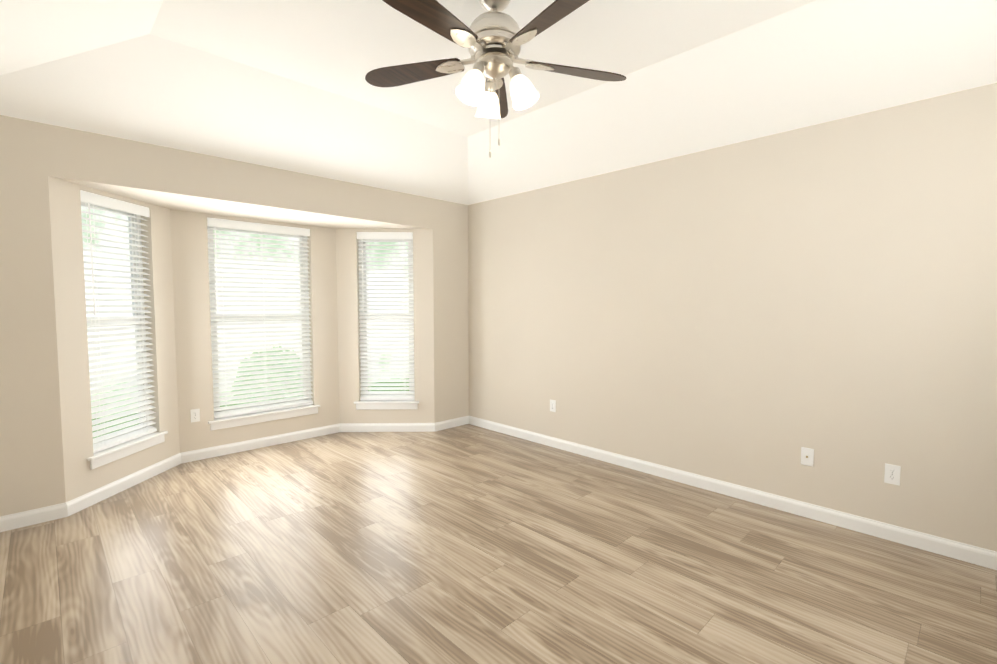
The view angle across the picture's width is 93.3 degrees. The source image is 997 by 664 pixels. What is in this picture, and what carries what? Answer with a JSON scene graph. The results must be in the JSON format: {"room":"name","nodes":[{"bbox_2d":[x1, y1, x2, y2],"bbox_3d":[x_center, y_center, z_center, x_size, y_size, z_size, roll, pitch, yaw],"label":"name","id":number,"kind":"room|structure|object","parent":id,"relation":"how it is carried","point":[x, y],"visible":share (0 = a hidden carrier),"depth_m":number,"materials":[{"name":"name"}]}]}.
{"room":"empty bedroom","nodes":[
{"label":"empty bedroom","id":0,"kind":"room"},
{"bbox_2d":[48,176,179,501],"bbox_3d":[-2.861,-0.038,3.545,0.140,2.420,1.086,0,3,3],"label":"wall","id":1,"kind":"structure","parent":0,"point":[81,477],"depth_m":3.20,"materials":[{"name":"beige paint"}]},
{"bbox_2d":[81,202,149,443],"bbox_3d":[-2.900,-0.057,3.515,0.055,1.840,0.600,0,3,3],"label":"window","id":2,"kind":"structure","parent":1,"relation":"in","point":[131,263],"depth_m":3.71,"materials":[{"name":"white plastic"}]},
{"bbox_2d":[80,190,156,452],"bbox_3d":[-2.823,-0.072,3.511,0.079,1.803,0.592,0,3,3],"label":"window blinds","id":3,"kind":"object","parent":2,"relation":"attached to","point":[89,198],"visible":0.79,"depth_m":3.50,"materials":[{"name":"white plastic"}]},
{"bbox_2d":[88,431,167,469],"bbox_3d":[-2.816,0.884,3.566,0.116,0.088,0.700,0,3,3],"label":"window sill","id":4,"kind":"structure","parent":1,"relation":"attached to","point":[112,454],"depth_m":3.51,"materials":[{"name":"white wood"}]},
{"bbox_2d":[0,115,468,516],"bbox_3d":[-1.811,-0.509,4.050,3.956,3.300,0.140,-3,5,-44],"label":"wall","id":5,"kind":"structure","parent":0,"point":[31,463],"depth_m":3.04,"materials":[{"name":"beige paint"}]},
{"bbox_2d":[79,184,409,228],"bbox_3d":[-2.060,-1.203,4.277,3.020,0.300,0.590,-3,5,-44],"label":"ceiling soffit","id":6,"kind":"structure","parent":0,"point":[181,204],"depth_m":4.07,"materials":[{"name":"beige paint"}]},
{"bbox_2d":[170,209,339,452],"bbox_3d":[-2.294,-0.099,4.581,1.580,2.420,0.140,-3,5,-44],"label":"wall","id":7,"kind":"structure","parent":0,"point":[190,271],"depth_m":4.21,"materials":[{"name":"beige paint"}]},
{"bbox_2d":[190,409,199,422],"bbox_3d":[-2.676,0.737,4.154,0.070,0.115,0.008,-3,5,-44],"label":"outlet","id":8,"kind":"object","parent":7,"relation":"attached to","point":[195,415],"visible":1,"depth_m":4.15,"materials":[{"name":"white plastic"}]},
{"bbox_2d":[207,226,310,412],"bbox_3d":[-2.320,-0.120,4.607,0.920,1.840,0.055,-3,5,-44],"label":"window","id":9,"kind":"structure","parent":7,"relation":"in","point":[213,274],"depth_m":4.59,"materials":[{"name":"white plastic"}]},
{"bbox_2d":[207,217,312,417],"bbox_3d":[-2.267,-0.133,4.551,0.912,1.803,0.079,-3,5,-44],"label":"window blinds","id":10,"kind":"object","parent":9,"relation":"attached to","point":[231,224],"visible":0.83,"depth_m":4.53,"materials":[{"name":"white plastic"}]},
{"bbox_2d":[208,404,319,430],"bbox_3d":[-2.262,0.824,4.602,1.020,0.088,0.116,-3,5,-44],"label":"window sill","id":11,"kind":"structure","parent":7,"relation":"attached to","point":[250,418],"depth_m":4.53,"materials":[{"name":"white wood"}]},
{"bbox_2d":[336,229,434,422],"bbox_3d":[-1.241,-0.130,5.120,1.086,2.420,0.140,0,3,-1],"label":"wall","id":12,"kind":"structure","parent":0,"point":[347,263],"depth_m":5.06,"materials":[{"name":"beige paint"}]},
{"bbox_2d":[358,239,414,399],"bbox_3d":[-1.212,-0.152,5.157,0.600,1.840,0.055,0,3,-1],"label":"window","id":13,"kind":"structure","parent":12,"relation":"in","point":[409,263],"depth_m":5.13,"materials":[{"name":"white plastic"}]},
{"bbox_2d":[357,232,414,399],"bbox_3d":[-1.210,-0.163,5.080,0.592,1.803,0.079,0,3,-1],"label":"window blinds","id":14,"kind":"object","parent":13,"relation":"attached to","point":[384,235],"visible":0.83,"depth_m":5.09,"materials":[{"name":"white plastic"}]},
{"bbox_2d":[354,400,418,409],"bbox_3d":[-1.210,0.793,5.128,0.700,0.088,0.116,0,3,-1],"label":"window sill","id":15,"kind":"structure","parent":12,"relation":"attached to","point":[382,404],"depth_m":5.09,"materials":[{"name":"white wood"}]},
{"bbox_2d":[0,424,996,663],"bbox_3d":[-0.255,1.281,2.554,4.236,0.100,6.000,-3,5,-44],"label":"floor","id":16,"kind":"structure","parent":0,"point":[467,544],"depth_m":2.42,"materials":[{"name":"brown wood"}]},
{"bbox_2d":[0,0,996,204],"bbox_3d":[-0.011,-1.649,2.132,3.956,0.800,5.020,-3,5,-44],"label":"ceiling","id":17,"kind":"structure","parent":0,"point":[282,84],"depth_m":2.79,"materials":[{"name":"white paint"}]},
{"bbox_2d":[365,0,625,157],"bbox_3d":[-0.019,-1.204,2.169,1.320,0.764,1.320,-3,5,-44],"label":"fan","id":18,"kind":"object","parent":17,"relation":"hanging from","point":[493,38],"visible":1,"depth_m":2.14,"materials":[{"name":"brown wood"}]},
{"bbox_2d":[468,83,996,551],"bbox_3d":[1.456,-0.484,3.631,0.140,3.300,5.300,-3,5,-44],"label":"wall","id":19,"kind":"structure","parent":0,"point":[758,313],"depth_m":3.12,"materials":[{"name":"beige paint"}]},
{"bbox_2d":[0,416,996,569],"bbox_3d":[-0.255,1.185,2.548,3.956,0.092,5.720,-3,5,-44],"label":"baseboard","id":20,"kind":"structure","parent":19,"relation":"attached to","point":[983,557],"depth_m":3.45,"materials":[{"name":"white wood"}]},
{"bbox_2d":[550,400,555,411],"bbox_3d":[0.524,0.714,4.553,0.008,0.115,0.070,-3,5,-44],"label":"electrical outlet","id":21,"kind":"object","parent":19,"relation":"attached to","point":[552,405],"visible":1,"depth_m":4.55,"materials":[{"name":"white plastic"}]},
{"bbox_2d":[801,447,813,466],"bbox_3d":[1.993,0.807,3.042,0.017,0.115,0.070,-3,5,-44],"label":"outlet","id":22,"kind":"object","parent":19,"relation":"attached to","point":[807,456],"visible":1,"depth_m":3.04,"materials":[{"name":"white plastic"}]},
{"bbox_2d":[884,463,900,485],"bbox_3d":[2.293,0.830,2.741,0.008,0.115,0.070,-3,5,-44],"label":"electrical outlet","id":23,"kind":"object","parent":19,"relation":"attached to","point":[892,474],"visible":1,"depth_m":2.74,"materials":[{"name":"white plastic"}]},
{"bbox_2d":[888,469,895,479],"bbox_3d":[2.291,0.830,2.740,0.002,0.064,0.033,-3,5,-44],"label":"receptacle","id":24,"kind":"object","parent":23,"relation":"attached to","point":[891,472],"depth_m":2.74,"materials":[{"name":"white plastic"}]},
{"label":"outside","id":25,"kind":"structure","parent":0,"visible":0},
{"bbox_2d":[81,206,408,418],"bbox_3d":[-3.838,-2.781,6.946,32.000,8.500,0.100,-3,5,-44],"label":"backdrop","id":26,"kind":"structure","parent":25,"point":[109,214],"depth_m":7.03,"materials":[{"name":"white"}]},
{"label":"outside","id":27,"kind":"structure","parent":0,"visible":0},
{"bbox_2d":[92,378,408,437],"bbox_3d":[-2.875,1.120,6.183,32.000,0.100,2.860,-3,5,-44],"label":"lawn","id":28,"kind":"structure","parent":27,"point":[236,404],"depth_m":6.61,"materials":[{"name":"green plant"}]},
{"bbox_2d":[231,342,302,404],"bbox_3d":[-2.661,0.619,5.573,0.912,0.990,0.784,-3,5,-44],"label":"shrub","id":29,"kind":"object","parent":28,"relation":"on","point":[268,374],"depth_m":5.38,"materials":[{"name":"green plant"}]}
]}

